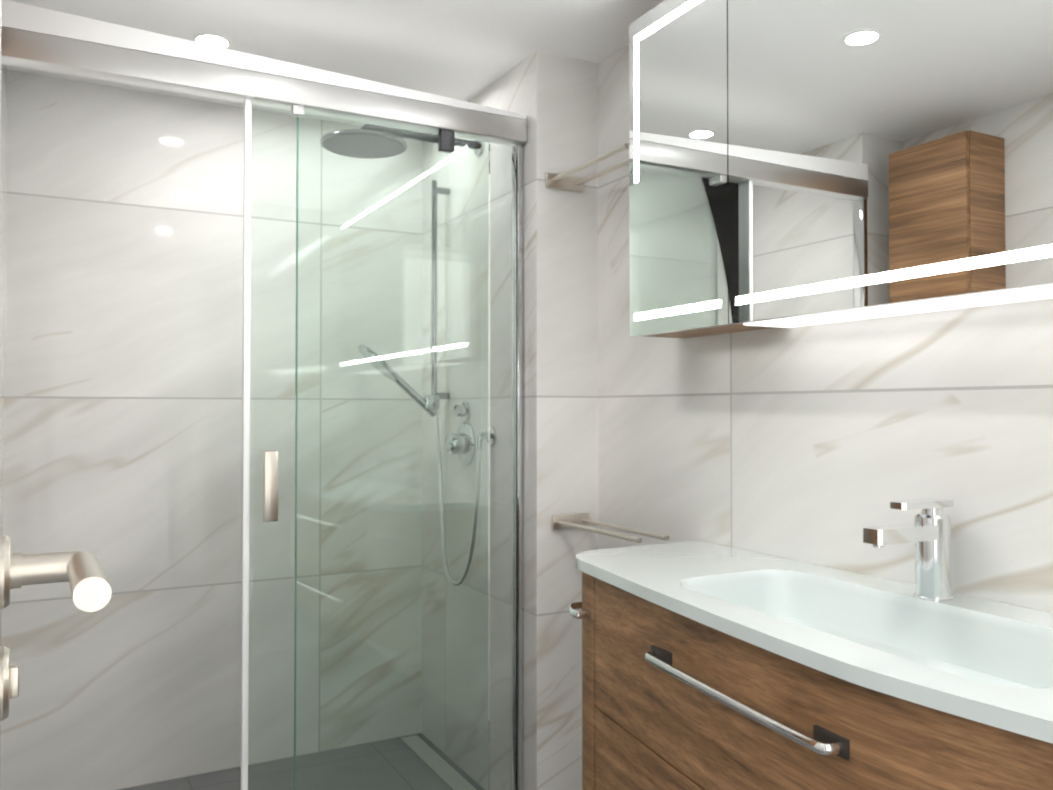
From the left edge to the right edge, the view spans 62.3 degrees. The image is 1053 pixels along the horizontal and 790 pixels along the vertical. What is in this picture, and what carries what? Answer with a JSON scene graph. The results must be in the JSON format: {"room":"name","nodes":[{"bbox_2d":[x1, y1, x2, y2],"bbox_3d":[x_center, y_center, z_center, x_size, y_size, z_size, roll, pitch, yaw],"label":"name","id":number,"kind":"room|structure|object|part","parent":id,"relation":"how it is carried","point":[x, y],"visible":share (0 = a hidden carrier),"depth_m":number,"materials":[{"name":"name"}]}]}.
{"room":"bathroom","nodes":[
{"label":"bathroom","id":0,"kind":"room"},
{"bbox_2d":[0,64,6,735],"bbox_3d":[-1.500,0.120,2.166,0.310,2.160,0.880,1,-1,-28],"label":"wall","id":1,"kind":"structure","parent":0,"point":[3,112],"depth_m":2.44,"materials":[{"name":"tile"}]},
{"bbox_2d":[0,70,422,789],"bbox_3d":[-0.975,0.132,2.889,1.500,2.160,0.100,1,-1,-28],"label":"wall","id":2,"kind":"structure","parent":0,"point":[124,340],"depth_m":2.78,"materials":[{"name":"tile"}]},
{"bbox_2d":[120,733,483,789],"bbox_3d":[-0.074,1.212,1.085,2.120,0.060,4.200,1,-1,-28],"label":"floor","id":3,"kind":"structure","parent":0,"point":[228,779],"depth_m":2.78,"materials":[{"name":"grey tile"}]},
{"bbox_2d":[1,0,526,789],"bbox_3d":[-0.583,0.180,2.158,1.296,2.040,0.090,1,-1,-28],"label":"shower enclosure","id":4,"kind":"object","parent":3,"relation":"on","point":[49,40],"visible":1,"depth_m":2.19,"materials":[{"name":"clear glass"}]},
{"bbox_2d":[6,0,664,132],"bbox_3d":[-0.074,-1.007,1.122,2.120,0.060,4.200,1,-1,-28],"label":"ceiling","id":5,"kind":"structure","parent":0,"point":[465,50],"depth_m":2.29,"materials":[{"name":"white paint"}]},
{"bbox_2d":[192,33,232,48],"bbox_3d":[-0.849,-0.956,2.356,0.104,0.002,0.104,1,-1,-28],"label":"recessed light","id":6,"kind":"object","parent":5,"relation":"in","point":[217,40],"visible":0.69,"depth_m":2.35,"materials":[{"name":"white paint"}]},
{"bbox_2d":[421,50,597,789],"bbox_3d":[-0.110,0.132,2.865,0.200,2.160,0.960,1,-1,-28],"label":"wall","id":7,"kind":"structure","parent":0,"point":[553,97],"depth_m":2.49,"materials":[{"name":"tile"}]},
{"bbox_2d":[320,124,495,585],"bbox_3d":[-0.407,-0.106,2.680,0.499,1.414,0.417,1,-1,-28],"label":"fittings","id":8,"kind":"object","parent":7,"relation":"attached to","point":[345,135],"depth_m":2.76,"materials":[{"name":"silver metal"}]},
{"bbox_3d":[-0.321,-0.775,2.642,0.379,0.042,0.025,1,-1,-28],"label":"arm","id":9,"kind":"part","parent":8,"relation":"part of"},
{"bbox_2d":[545,143,628,191],"bbox_3d":[0.191,-0.598,2.283,0.120,0.040,0.369,1,-1,-28],"label":"towel rail","id":10,"kind":"object","parent":7,"relation":"attached to","point":[564,181],"visible":0.9,"depth_m":2.37,"materials":[{"name":"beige metal"}]},
{"bbox_2d":[552,513,668,542],"bbox_3d":[0.213,0.350,2.268,0.120,0.040,0.389,1,-1,-28],"label":"towel rail","id":11,"kind":"object","parent":7,"relation":"attached to","point":[582,521],"visible":1,"depth_m":2.32,"materials":[{"name":"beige metal"}]},
{"bbox_2d":[598,43,1052,612],"bbox_3d":[0.784,0.110,1.534,0.120,2.160,4.150,1,-1,-28],"label":"wall","id":12,"kind":"structure","parent":0,"point":[822,445],"depth_m":1.74,"materials":[{"name":"tile"}]},
{"bbox_2d":[568,498,1052,789],"bbox_3d":[0.540,0.499,1.309,0.512,0.653,1.495,1,-1,-28],"label":"bathroom vanity","id":13,"kind":"object","parent":12,"relation":"attached to","point":[708,666],"visible":1,"depth_m":1.36,"materials":[{"name":"brown wood"}]},
{"bbox_3d":[0.113,0.453,1.834,0.066,0.014,0.087,1,-1,-28],"label":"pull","id":14,"kind":"part","parent":13,"relation":"part of","materials":[{"name":"silver metal"}]},
{"bbox_3d":[0.301,0.448,1.304,0.085,0.014,0.459,1,-1,-28],"label":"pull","id":15,"kind":"part","parent":13,"relation":"part of","materials":[{"name":"silver metal"}]},
{"bbox_2d":[863,498,953,600],"bbox_3d":[0.628,0.257,1.432,0.181,0.163,0.062,1,-1,-28],"label":"tap","id":16,"kind":"object","parent":13,"relation":"on","point":[930,531],"depth_m":1.43,"materials":[{"name":"silver metal"}]},
{"bbox_2d":[629,0,1052,337],"bbox_3d":[0.668,-0.523,1.460,0.159,0.751,1.500,1,-1,-28],"label":"upper cabinet","id":17,"kind":"object","parent":12,"relation":"attached to","point":[795,163],"visible":1,"depth_m":1.53,"materials":[{"name":"silver mirror"}]},
{"bbox_3d":[0.336,-0.516,1.935,0.019,0.749,0.347,1,-1,-28],"label":"door","id":18,"kind":"part","parent":17,"relation":"part of","materials":[{"name":"silver metal"}]},
{"bbox_3d":[0.299,-0.928,0.174,0.955,0.130,0.120,1,-1,-28],"label":"wall","id":19,"kind":"structure","parent":0,"visible":0},
{"bbox_2d":[0,0,111,720],"bbox_3d":[-0.244,0.158,0.409,0.116,2.014,0.813,1,-1,-30],"label":"door leaf","id":20,"kind":"structure","parent":19,"relation":"in","point":[82,573],"depth_m":0.65,"materials":[{"name":"white"}]},
{"bbox_3d":[-0.342,0.135,0.635,0.062,0.024,0.137,1,-1,-30],"label":"lever","id":21,"kind":"part","parent":20,"relation":"part of","materials":[{"name":"silver metal"}]}
]}

